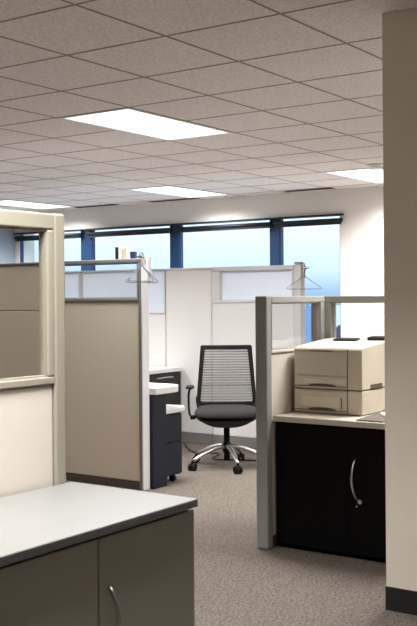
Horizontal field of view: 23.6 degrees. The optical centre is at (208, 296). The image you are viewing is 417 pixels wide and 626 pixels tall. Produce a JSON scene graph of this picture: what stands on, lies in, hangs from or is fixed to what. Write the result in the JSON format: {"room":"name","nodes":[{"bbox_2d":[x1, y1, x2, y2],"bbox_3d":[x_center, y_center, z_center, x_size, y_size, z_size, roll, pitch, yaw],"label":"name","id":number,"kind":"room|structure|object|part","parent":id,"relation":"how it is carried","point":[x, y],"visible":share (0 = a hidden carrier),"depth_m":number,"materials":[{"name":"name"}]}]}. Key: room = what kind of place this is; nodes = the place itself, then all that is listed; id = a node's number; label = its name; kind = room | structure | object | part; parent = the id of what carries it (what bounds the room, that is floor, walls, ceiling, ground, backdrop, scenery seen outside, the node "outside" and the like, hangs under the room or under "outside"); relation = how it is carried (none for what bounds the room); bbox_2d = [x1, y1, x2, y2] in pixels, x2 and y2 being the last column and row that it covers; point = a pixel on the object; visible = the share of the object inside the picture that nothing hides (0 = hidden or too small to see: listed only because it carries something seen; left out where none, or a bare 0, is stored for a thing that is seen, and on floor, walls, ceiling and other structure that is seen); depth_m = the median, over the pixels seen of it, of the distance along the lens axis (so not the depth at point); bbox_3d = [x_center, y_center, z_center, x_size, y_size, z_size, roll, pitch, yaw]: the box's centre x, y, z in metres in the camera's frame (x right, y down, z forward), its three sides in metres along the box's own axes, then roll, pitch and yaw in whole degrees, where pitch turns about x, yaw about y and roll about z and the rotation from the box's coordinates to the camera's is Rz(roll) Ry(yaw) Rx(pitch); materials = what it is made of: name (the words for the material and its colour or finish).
{"room":"open-plan office","nodes":[
{"label":"open-plan office","id":0,"kind":"room"},
{"bbox_2d":[0,229,14,262],"bbox_3d":[-6.236,0.104,9.167,0.100,2.549,12.750,0,0,35],"label":"wall","id":1,"kind":"structure","parent":0,"point":[7,241],"depth_m":14.00,"materials":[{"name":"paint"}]},
{"bbox_2d":[15,186,383,337],"bbox_3d":[2.817,0.036,10.461,13.300,2.549,0.300,0,0,35],"label":"wall","id":2,"kind":"structure","parent":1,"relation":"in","point":[362,225],"depth_m":11.30,"materials":[{"name":"paint"}]},
{"bbox_2d":[13,229,82,240],"bbox_3d":[-2.216,-0.845,13.724,1.260,0.117,0.060,0,0,35],"label":"roller blind","id":3,"kind":"object","parent":2,"relation":"attached to","point":[68,235],"visible":0.69,"depth_m":13.83,"materials":[{"name":"black fabric"}]},
{"bbox_3d":[-2.216,-0.893,13.724,1.260,0.020,0.060,0,0,35],"label":"head rail","id":4,"kind":"part","parent":3,"relation":"part of","materials":[{"name":"black metal"}]},
{"bbox_3d":[-2.216,-0.798,13.724,1.220,0.023,0.016,0,0,35],"label":"rail","id":5,"kind":"part","parent":3,"relation":"part of","materials":[{"name":"black metal"}]},
{"bbox_2d":[20,231,81,270],"bbox_3d":[-2.165,-0.139,13.790,1.160,1.535,0.060,0,0,35],"label":"window","id":6,"kind":"structure","parent":2,"relation":"attached to","point":[21,242],"depth_m":14.10,"materials":[{"name":"blue metal"}]},
{"bbox_2d":[85,224,172,237],"bbox_3d":[-1.049,-0.854,12.914,1.420,0.117,0.060,0,0,35],"label":"roller blind","id":7,"kind":"object","parent":2,"relation":"attached to","point":[156,230],"visible":1,"depth_m":12.87,"materials":[{"name":"black fabric"}]},
{"bbox_3d":[-1.049,-0.807,12.914,1.380,0.023,0.016,0,0,35],"label":"rail","id":8,"kind":"part","parent":7,"relation":"part of","materials":[{"name":"metal"}]},
{"bbox_3d":[-1.050,-0.902,12.914,1.420,0.020,0.060,0,0,35],"label":"head rail","id":9,"kind":"part","parent":7,"relation":"part of","materials":[{"name":"black metal"}]},
{"bbox_2d":[92,225,179,270],"bbox_3d":[-0.940,-0.148,12.941,1.460,1.535,0.068,0,0,35],"label":"window","id":10,"kind":"structure","parent":2,"relation":"attached to","point":[93,238],"depth_m":12.55,"materials":[{"name":"blue metal"}]},
{"bbox_2d":[172,218,272,232],"bbox_3d":[0.154,-0.863,12.079,1.430,0.117,0.060,0,0,35],"label":"roller blind","id":11,"kind":"object","parent":2,"relation":"attached to","point":[259,225],"visible":1,"depth_m":12.04,"materials":[{"name":"black fabric"}]},
{"bbox_3d":[0.154,-0.911,12.079,1.430,0.020,0.060,0,0,35],"label":"head rail","id":12,"kind":"part","parent":11,"relation":"part of","materials":[{"name":"metal"}]},
{"bbox_3d":[0.155,-0.816,12.079,1.390,0.023,0.016,0,0,35],"label":"rail","id":13,"kind":"part","parent":11,"relation":"part of","materials":[{"name":"metal"}]},
{"bbox_2d":[179,220,270,267],"bbox_3d":[0.205,-0.157,12.145,1.330,1.535,0.060,0,0,35],"label":"window","id":14,"kind":"structure","parent":2,"relation":"attached to","point":[181,234],"depth_m":12.49,"materials":[{"name":"blue metal"}]},
{"bbox_2d":[271,216,340,337],"bbox_3d":[1.130,-0.164,11.504,0.920,1.535,0.068,0,0,35],"label":"window","id":15,"kind":"structure","parent":2,"relation":"attached to","point":[281,228],"depth_m":11.69,"materials":[{"name":"blue metal"}]},
{"bbox_2d":[273,213,343,227],"bbox_3d":[1.132,-0.870,11.401,0.890,0.117,0.060,0,0,35],"label":"roller blind","id":16,"kind":"object","parent":2,"relation":"attached to","point":[331,221],"visible":1,"depth_m":11.37,"materials":[{"name":"black fabric"}]},
{"bbox_3d":[1.132,-0.823,11.401,0.850,0.023,0.016,0,0,35],"label":"rail","id":17,"kind":"part","parent":16,"relation":"part of","materials":[{"name":"metal"}]},
{"bbox_3d":[1.131,-0.918,11.401,0.890,0.020,0.060,0,0,35],"label":"head rail","id":18,"kind":"part","parent":16,"relation":"part of","materials":[{"name":"metal"}]},
{"bbox_2d":[0,0,416,211],"bbox_3d":[-0.827,-1.201,5.223,13.300,0.020,12.450,0,0,35],"label":"ceiling","id":19,"kind":"structure","parent":0,"point":[73,29],"depth_m":5.80,"materials":[{"name":"tile"}]},
{"bbox_2d":[0,200,73,209],"bbox_3d":[-2.328,-1.227,12.732,0.602,0.106,1.212,0,0,35],"label":"ceiling light","id":20,"kind":"object","parent":19,"relation":"attached to","point":[13,203],"visible":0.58,"depth_m":12.85,"materials":[{"name":"white plastic"}]},
{"bbox_2d":[73,204,116,207],"bbox_3d":[-1.464,-1.182,12.987,0.700,0.007,0.100,0,0,35],"label":"air slot","id":21,"kind":"object","parent":19,"relation":"attached to","point":[109,204],"visible":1,"depth_m":13.00,"materials":[{"name":"black metal"}]},
{"bbox_2d":[58,107,232,140],"bbox_3d":[-0.405,-1.241,6.943,0.602,0.106,1.212,0,0,35],"label":"ceiling light","id":22,"kind":"object","parent":19,"relation":"attached to","point":[128,120],"visible":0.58,"depth_m":6.91,"materials":[{"name":"white plastic"}]},
{"bbox_2d":[148,198,199,201],"bbox_3d":[-0.429,-1.189,12.269,0.720,0.007,0.100,0,0,35],"label":"air slot","id":23,"kind":"object","parent":19,"relation":"attached to","point":[186,198],"visible":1,"depth_m":12.26,"materials":[{"name":"black metal"}]},
{"bbox_2d":[126,186,230,197],"bbox_3d":[-0.323,-1.242,11.341,0.602,0.106,1.212,0,0,35],"label":"ceiling light","id":24,"kind":"object","parent":19,"relation":"attached to","point":[164,190],"visible":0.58,"depth_m":11.32,"materials":[{"name":"white plastic"}]},
{"bbox_2d":[0,0,382,210],"bbox_3d":[-0.827,-1.190,5.223,13.288,0.003,12.438,0,0,35],"label":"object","id":25,"kind":"structure","parent":19,"relation":"attached to","point":[255,2],"depth_m":6.14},
{"bbox_2d":[284,187,334,191],"bbox_3d":[1.124,-1.201,11.191,0.600,0.007,0.100,0,0,35],"label":"air slot","id":26,"kind":"object","parent":19,"relation":"attached to","point":[329,187],"visible":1,"depth_m":11.15,"materials":[{"name":"black metal"}]},
{"bbox_2d":[321,168,382,183],"bbox_3d":[1.681,-1.257,9.950,0.602,0.106,1.212,0,0,35],"label":"ceiling light","id":27,"kind":"object","parent":19,"relation":"attached to","point":[366,175],"visible":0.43,"depth_m":9.84,"materials":[{"name":"white plastic"}]},
{"bbox_2d":[367,164,382,169],"bbox_3d":[1.517,-1.185,9.091,0.140,0.044,0.140,0,0,35],"label":"smoke detector","id":28,"kind":"object","parent":19,"relation":"attached to","point":[371,166],"visible":1,"depth_m":9.05,"materials":[{"name":"white plastic"}]},
{"bbox_3d":[1.517,-1.199,9.091,0.140,0.017,0.140,0,0,35],"label":"mounting plate","id":29,"kind":"part","parent":28,"relation":"part of","materials":[{"name":"white plastic"}]},
{"bbox_2d":[66,442,416,625],"bbox_3d":[-0.763,1.388,5.375,13.400,0.100,12.750,0,0,35],"label":"floor","id":30,"kind":"structure","parent":0,"point":[237,582],"depth_m":4.82,"materials":[{"name":"carpet"}]},
{"bbox_2d":[0,209,65,497],"bbox_3d":[-0.939,0.532,2.710,0.072,1.610,1.537,0,0,35],"label":"wall","id":31,"kind":"structure","parent":30,"relation":"on","point":[32,408],"depth_m":3.25,"materials":[{"name":"beige fabric"}]},
{"bbox_3d":[-0.960,-0.244,2.689,0.070,0.054,1.485,0,0,35],"label":"rail","id":32,"kind":"part","parent":31,"relation":"part of","materials":[{"name":"beige metal"}]},
{"bbox_3d":[-0.952,0.774,2.689,0.054,0.964,1.477,0,0,35],"label":"fabric panel","id":33,"kind":"part","parent":31,"relation":"part of","materials":[{"name":"beige fabric"}]},
{"bbox_3d":[-0.956,0.277,2.689,0.070,0.025,1.485,0,0,35],"label":"rail","id":34,"kind":"part","parent":31,"relation":"part of","materials":[{"name":"beige metal"}]},
{"bbox_3d":[-0.516,0.529,3.320,0.072,1.610,0.051,0,0,35],"label":"post","id":35,"kind":"part","parent":31,"relation":"part of","materials":[{"name":"beige metal"}]},
{"bbox_2d":[0,255,149,490],"bbox_3d":[-1.432,0.529,7.589,2.437,1.623,0.072,0,0,35],"label":"wall","id":36,"kind":"structure","parent":30,"relation":"on","point":[107,338],"depth_m":7.11,"materials":[{"name":"beige fabric"}]},
{"bbox_3d":[-1.782,-0.247,7.828,1.600,0.020,0.070,0,0,35],"label":"rail","id":37,"kind":"part","parent":36,"relation":"part of","materials":[{"name":"grey metal"}]},
{"bbox_3d":[-1.780,-0.064,7.828,1.592,0.339,0.054,0,0,35],"label":"fabric panel","id":38,"kind":"part","parent":36,"relation":"part of","materials":[{"name":"beige fabric"}]},
{"bbox_3d":[-1.774,0.699,7.828,1.592,1.175,0.054,0,0,35],"label":"fabric panel","id":39,"kind":"part","parent":36,"relation":"part of","materials":[{"name":"beige fabric"}]},
{"bbox_3d":[-0.795,-0.249,7.143,0.792,0.030,0.070,0,0,35],"label":"rail","id":40,"kind":"part","parent":36,"relation":"part of","materials":[{"name":"grey metal"}]},
{"bbox_3d":[-0.793,0.021,7.143,0.792,0.023,0.070,0,0,35],"label":"rail","id":41,"kind":"part","parent":36,"relation":"part of","materials":[{"name":"grey metal"}]},
{"bbox_3d":[-0.788,0.657,7.143,0.784,1.243,0.054,0,0,35],"label":"fabric panel","id":42,"kind":"part","parent":36,"relation":"part of","materials":[{"name":"beige fabric"}]},
{"bbox_3d":[-0.783,1.309,7.143,0.792,0.054,0.058,0,0,35],"label":"rail","id":43,"kind":"part","parent":36,"relation":"part of","materials":[{"name":"grey metal"}]},
{"bbox_2d":[115,247,129,258],"bbox_3d":[-0.604,-0.309,7.009,0.098,0.088,0.046,0,0,35],"label":"books","id":44,"kind":"object","parent":36,"relation":"on","point":[120,252],"visible":0.94,"depth_m":6.99,"materials":[{"name":"white paper"}]},
{"bbox_2d":[130,251,136,258],"bbox_3d":[-0.523,-0.291,6.953,0.040,0.050,0.030,0,0,35],"label":"box","id":45,"kind":"object","parent":36,"relation":"on","point":[133,255],"visible":1,"depth_m":6.94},
{"bbox_3d":[-0.452,0.532,6.909,0.027,1.602,0.072,0,0,35],"label":"post","id":46,"kind":"part","parent":36,"relation":"part of","materials":[{"name":"grey metal"}]},
{"bbox_2d":[144,256,150,284],"bbox_3d":[-0.421,-0.184,6.884,0.040,0.198,0.040,0,0,35],"label":"hook","id":47,"kind":"object","parent":36,"relation":"attached to","point":[148,258],"visible":0.91,"depth_m":6.86,"materials":[{"name":"white plastic"}]},
{"bbox_2d":[128,252,153,281],"bbox_3d":[-0.459,-0.207,6.771,0.004,0.202,0.334,0,0,28],"label":"hanger","id":48,"kind":"object","parent":47,"relation":"hanging from","point":[141,252],"visible":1,"depth_m":6.81,"materials":[{"name":"metal"}]},
{"bbox_2d":[125,253,157,282],"bbox_3d":[-0.449,-0.197,6.743,0.004,0.202,0.354,0,0,35],"label":"hanger","id":49,"kind":"object","parent":47,"relation":"hanging from","point":[141,253],"visible":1,"depth_m":6.74,"materials":[{"name":"metal"}]},
{"bbox_3d":[-0.448,-0.153,6.743,0.004,0.116,0.354,0,0,35],"label":"frame","id":50,"kind":"part","parent":49,"relation":"part of","materials":[{"name":"metal"}]},
{"bbox_2d":[0,482,197,625],"bbox_3d":[-0.484,0.976,2.806,0.546,0.720,0.890,0,0,35],"label":"storage cabinet","id":51,"kind":"object","parent":30,"relation":"on","point":[72,553],"visible":1,"depth_m":2.76,"materials":[{"name":"laminate"}]},
{"bbox_3d":[-0.424,0.958,2.503,0.018,0.614,0.431,0,0,35],"label":"door","id":52,"kind":"part","parent":51,"relation":"part of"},
{"bbox_3d":[-0.253,0.880,2.700,0.045,0.194,0.016,0,0,35],"label":"handle","id":53,"kind":"part","parent":51,"relation":"part of","materials":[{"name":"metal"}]},
{"bbox_3d":[-0.174,0.956,2.865,0.018,0.614,0.438,0,0,35],"label":"door","id":54,"kind":"part","parent":51,"relation":"part of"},
{"bbox_2d":[149,383,177,488],"bbox_3d":[-0.602,0.985,7.269,0.810,0.704,0.330,0,0,35],"label":"desk","id":55,"kind":"object","parent":30,"relation":"on","point":[157,391],"visible":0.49,"depth_m":6.97,"materials":[{"name":"white laminate"}]},
{"bbox_3d":[-0.352,1.008,6.988,0.030,0.654,0.152,0,0,35],"label":"leg panel","id":56,"kind":"part","parent":55,"relation":"part of","materials":[{"name":"blue laminate"}]},
{"bbox_2d":[149,366,180,404],"bbox_3d":[-0.746,0.993,8.879,0.561,0.690,1.030,0,0,35],"label":"credenza","id":57,"kind":"object","parent":30,"relation":"on","point":[157,374],"visible":0.22,"depth_m":9.02,"materials":[{"name":"brown laminate"}]},
{"bbox_2d":[166,404,184,480],"bbox_3d":[-0.454,1.062,7.301,0.535,0.544,0.240,0,0,35],"label":"pedestal","id":58,"kind":"object","parent":30,"relation":"on","point":[173,412],"visible":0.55,"depth_m":7.15,"materials":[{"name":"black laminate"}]},
{"bbox_3d":[-0.252,1.155,7.147,0.010,0.227,0.195,0,0,35],"label":"drawer","id":59,"kind":"part","parent":58,"relation":"part of","materials":[{"name":"black metal"}]},
{"bbox_3d":[-0.254,0.939,7.147,0.010,0.190,0.195,0,0,35],"label":"drawer","id":60,"kind":"part","parent":58,"relation":"part of","materials":[{"name":"black metal"}]},
{"bbox_2d":[166,404,184,413],"bbox_3d":[-0.456,0.812,7.301,0.535,0.044,0.240,0,0,35],"label":"cushion","id":61,"kind":"object","parent":58,"relation":"on","point":[170,409],"depth_m":7.18,"materials":[{"name":"white fabric"}]},
{"bbox_2d":[65,262,304,448],"bbox_3d":[-0.841,0.525,9.626,4.015,1.623,0.072,0,0,35],"label":"wall","id":62,"kind":"structure","parent":30,"relation":"on","point":[234,290],"depth_m":9.03,"materials":[{"name":"fabric"}]},
{"bbox_3d":[-0.824,-0.254,9.611,1.060,0.015,0.070,0,0,35],"label":"rail","id":63,"kind":"part","parent":62,"relation":"part of","materials":[{"name":"grey metal"}]},
{"bbox_3d":[-0.822,-0.049,9.611,1.028,0.387,0.006,0,0,35],"label":"glass pane","id":64,"kind":"part","parent":62,"relation":"part of","materials":[{"name":"glass"}]},
{"bbox_3d":[-0.821,0.154,9.611,1.060,0.012,0.070,0,0,35],"label":"rail","id":65,"kind":"part","parent":62,"relation":"part of","materials":[{"name":"grey metal"}]},
{"bbox_3d":[-0.817,0.704,9.611,1.052,1.082,0.054,0,0,35],"label":"fabric panel","id":66,"kind":"part","parent":62,"relation":"part of","materials":[{"name":"beige fabric"}]},
{"bbox_3d":[-0.173,-0.257,9.159,0.515,0.020,0.070,0,0,35],"label":"rail","id":67,"kind":"part","parent":62,"relation":"part of","materials":[{"name":"grey metal"}]},
{"bbox_3d":[-0.161,1.287,9.159,0.515,0.088,0.058,0,0,35],"label":"rail","id":68,"kind":"part","parent":62,"relation":"part of","materials":[{"name":"grey metal"}]},
{"bbox_3d":[0.394,0.038,8.767,0.850,0.025,0.070,0,0,35],"label":"rail","id":69,"kind":"part","parent":62,"relation":"part of","materials":[{"name":"grey metal"}]},
{"bbox_3d":[0.404,1.283,8.767,0.850,0.088,0.058,0,0,35],"label":"rail","id":70,"kind":"part","parent":62,"relation":"part of","materials":[{"name":"grey metal"}]},
{"bbox_3d":[0.392,-0.251,8.767,0.850,0.040,0.070,0,0,35],"label":"rail","id":71,"kind":"part","parent":62,"relation":"part of","materials":[{"name":"grey metal"}]},
{"bbox_3d":[0.399,0.645,8.767,0.842,1.182,0.054,0,0,35],"label":"fabric panel","id":72,"kind":"part","parent":62,"relation":"part of","materials":[{"name":"beige fabric"}]},
{"bbox_3d":[0.422,-0.103,8.747,0.732,0.249,0.006,0,0,35],"label":"glass pane","id":73,"kind":"part","parent":62,"relation":"part of","materials":[{"name":"glass"}]},
{"bbox_3d":[0.778,0.524,8.503,0.074,1.600,0.072,0,0,35],"label":"post","id":74,"kind":"part","parent":62,"relation":"part of","materials":[{"name":"grey metal"}]},
{"bbox_2d":[303,263,308,278],"bbox_3d":[0.829,-0.220,8.469,0.041,0.132,0.038,0,0,35],"label":"hook","id":75,"kind":"object","parent":62,"relation":"attached to","point":[304,268],"visible":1,"depth_m":8.47,"materials":[{"name":"metal"}]},
{"bbox_2d":[286,265,320,288],"bbox_3d":[0.809,-0.166,8.445,0.304,0.202,0.004,0,0,-4],"label":"hanger","id":76,"kind":"object","parent":75,"relation":"hanging from","point":[303,265],"visible":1,"depth_m":8.44,"materials":[{"name":"metal"}]},
{"bbox_2d":[183,443,255,460],"bbox_3d":[0.206,1.325,8.221,0.346,0.011,1.838,0,0,-38],"label":"cable","id":77,"kind":"object","parent":30,"relation":"on","point":[213,457],"visible":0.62,"depth_m":8.23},
{"bbox_2d":[186,345,255,473],"bbox_3d":[0.157,0.860,7.797,0.668,0.939,0.666,0,0,1],"label":"office chair","id":78,"kind":"object","parent":30,"relation":"on","point":[226,415],"visible":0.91,"depth_m":8.03,"materials":[{"name":"black plastic"}]},
{"bbox_3d":[-0.131,0.826,7.863,0.067,0.240,0.082,0,0,1],"label":"armrest","id":79,"kind":"part","parent":78,"relation":"part of","materials":[{"name":"black plastic"}]},
{"bbox_3d":[-0.002,1.206,7.715,0.286,0.118,0.042,0,0,-32],"label":"arm","id":80,"kind":"part","parent":78,"relation":"part of","materials":[{"name":"silver metal"}]},
{"bbox_3d":[0.012,1.206,7.917,0.286,0.118,0.042,0,0,40],"label":"arm","id":81,"kind":"part","parent":78,"relation":"part of","materials":[{"name":"silver metal"}]},
{"bbox_3d":[0.142,0.903,7.806,0.500,0.095,0.480,0,0,1],"label":"seat","id":82,"kind":"part","parent":78,"relation":"part of","materials":[{"name":"fabric"}]},
{"bbox_3d":[0.144,0.633,8.067,0.488,0.485,0.112,0,0,1],"label":"backrest frame","id":83,"kind":"part","parent":78,"relation":"part of","materials":[{"name":"black plastic"}]},
{"bbox_3d":[0.144,0.633,8.066,0.438,0.437,0.077,0,0,1],"label":"backrest","id":84,"kind":"part","parent":78,"relation":"part of","materials":[{"name":"fabric"}]},
{"bbox_3d":[0.186,1.205,7.640,0.042,0.118,0.286,0,0,-14],"label":"arm","id":85,"kind":"part","parent":78,"relation":"part of","materials":[{"name":"silver metal"}]},
{"bbox_3d":[0.315,1.204,7.799,0.286,0.118,0.048,0,0,1],"label":"arm","id":86,"kind":"part","parent":78,"relation":"part of","materials":[{"name":"silver metal"}]},
{"bbox_2d":[255,296,324,549],"bbox_3d":[0.464,0.660,5.519,0.072,1.333,0.652,0,0,35],"label":"wall","id":87,"kind":"structure","parent":30,"relation":"on","point":[275,375],"depth_m":5.26,"materials":[{"name":"beige fabric"}]},
{"bbox_3d":[0.294,0.661,5.274,0.072,1.333,0.055,0,0,35],"label":"post","id":88,"kind":"part","parent":87,"relation":"part of","materials":[{"name":"grey metal"}]},
{"bbox_3d":[0.484,1.297,5.542,0.058,0.058,0.596,0,0,35],"label":"rail","id":89,"kind":"part","parent":87,"relation":"part of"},
{"bbox_3d":[0.477,0.291,5.542,0.070,0.015,0.596,0,0,35],"label":"rail","id":90,"kind":"part","parent":87,"relation":"part of","materials":[{"name":"metal"}]},
{"bbox_3d":[0.481,0.783,5.542,0.054,0.964,0.588,0,0,35],"label":"fabric panel","id":91,"kind":"part","parent":87,"relation":"part of","materials":[{"name":"beige fabric"}]},
{"bbox_3d":[0.475,0.013,5.542,0.070,0.036,0.596,0,0,35],"label":"rail","id":92,"kind":"part","parent":87,"relation":"part of","materials":[{"name":"grey metal"}]},
{"bbox_2d":[275,422,385,561],"bbox_3d":[0.837,0.992,5.277,0.805,0.668,0.613,0,0,35],"label":"storage cabinet","id":93,"kind":"object","parent":30,"relation":"on","point":[331,480],"visible":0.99,"depth_m":5.10,"materials":[{"name":"black laminate"}]},
{"bbox_3d":[0.534,0.982,5.180,0.419,0.636,0.020,0,0,35],"label":"door","id":94,"kind":"part","parent":93,"relation":"part of","materials":[{"name":"black laminate"}]},
{"bbox_2d":[273,411,384,429],"bbox_3d":[0.844,0.638,5.288,0.812,0.031,0.595,0,0,35],"label":"countertop","id":95,"kind":"structure","parent":93,"relation":"on","point":[343,420],"depth_m":5.16,"materials":[{"name":"laminate"}]},
{"bbox_2d":[294,336,384,415],"bbox_3d":[0.755,0.421,5.482,0.409,0.405,0.456,0,0,35],"label":"printer","id":96,"kind":"object","parent":95,"relation":"on","point":[346,376],"visible":0.95,"depth_m":5.31,"materials":[{"name":"plastic"}]},
{"bbox_2d":[294,390,346,412],"bbox_3d":[0.596,0.557,5.326,0.313,0.110,0.018,0,0,35],"label":"paper tray","id":97,"kind":"object","parent":96,"relation":"on","point":[317,401],"depth_m":5.32,"materials":[{"name":"plastic"}]},
{"bbox_2d":[294,375,346,387],"bbox_3d":[0.596,0.453,5.326,0.313,0.057,0.018,0,0,35],"label":"paper tray","id":98,"kind":"object","parent":96,"relation":"on","point":[301,381],"depth_m":5.32,"materials":[{"name":"plastic"}]},
{"bbox_3d":[0.598,0.355,5.330,0.313,0.124,0.008,0,0,35],"label":"door","id":99,"kind":"part","parent":96,"relation":"part of","materials":[{"name":"plastic"}]},
{"bbox_2d":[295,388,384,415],"bbox_3d":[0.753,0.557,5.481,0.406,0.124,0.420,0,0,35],"label":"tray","id":100,"kind":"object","parent":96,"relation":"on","point":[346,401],"depth_m":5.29,"materials":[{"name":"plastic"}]},
{"bbox_3d":[0.938,0.228,5.516,0.098,0.022,0.070,0,0,35],"label":"control panel","id":101,"kind":"part","parent":96,"relation":"part of","materials":[{"name":"black plastic"}]},
{"bbox_3d":[0.897,0.476,5.332,0.005,0.023,0.140,0,0,35],"label":"handle","id":102,"kind":"part","parent":96,"relation":"part of","materials":[{"name":"beige plastic"}]},
{"bbox_2d":[356,412,384,422],"bbox_3d":[0.940,0.616,5.075,0.330,0.012,0.315,0,0,35],"label":"folder","id":103,"kind":"object","parent":95,"relation":"on","point":[377,417],"visible":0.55,"depth_m":5.06,"materials":[{"name":"paper"}]},
{"bbox_3d":[0.730,0.921,5.007,0.050,0.218,0.018,0,0,-37],"label":"handle","id":104,"kind":"part","parent":93,"relation":"part of","materials":[{"name":"silver metal"}]},
{"bbox_3d":[0.865,0.980,4.950,0.385,0.636,0.020,0,0,35],"label":"door","id":105,"kind":"part","parent":93,"relation":"part of","materials":[{"name":"black laminate"}]},
{"bbox_2d":[324,295,383,338],"bbox_3d":[1.178,0.656,5.464,1.303,1.331,0.070,0,0,35],"label":"wall","id":106,"kind":"structure","parent":30,"relation":"on","point":[330,302],"depth_m":5.75,"materials":[{"name":"beige metal"}]},
{"bbox_3d":[1.173,0.008,5.464,1.303,0.036,0.070,0,0,35],"label":"rail","id":107,"kind":"part","parent":106,"relation":"part of","materials":[{"name":"grey metal"}]},
{"bbox_2d":[382,7,416,590],"bbox_3d":[1.245,0.009,4.206,0.850,2.428,0.530,0,0,35],"label":"wall","id":108,"kind":"structure","parent":0,"point":[399,28],"depth_m":4.19,"materials":[{"name":"paint"}]},
{"bbox_2d":[385,586,416,615],"bbox_3d":[1.255,1.273,4.206,0.856,0.100,0.536,0,0,35],"label":"baseboard","id":109,"kind":"structure","parent":108,"relation":"attached to","point":[396,599],"depth_m":4.19,"materials":[{"name":"rubber"}]},
{"label":"outside","id":110,"kind":"structure","parent":0,"visible":0},
{"bbox_2d":[305,305,339,326],"bbox_3d":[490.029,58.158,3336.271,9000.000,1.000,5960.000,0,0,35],"label":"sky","id":111,"kind":"structure","parent":110,"point":[337,306],"depth_m":3137.65,"materials":[{"name":"blue"}]},
{"bbox_2d":[305,304,310,343],"bbox_3d":[89.507,33.619,900.000,6.315,54.085,6.315,0,0,0],"label":"office tower","id":112,"kind":"structure","parent":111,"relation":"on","point":[307,307],"depth_m":896.76,"materials":[{"name":"blue glass"}]},
{"bbox_2d":[336,325,339,337],"bbox_3d":[55.332,36.414,420.000,2.947,49.008,2.947,0,0,0],"label":"office tower","id":113,"kind":"structure","parent":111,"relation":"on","point":[338,327],"depth_m":418.56,"materials":[{"name":"blue glass"}]}
]}

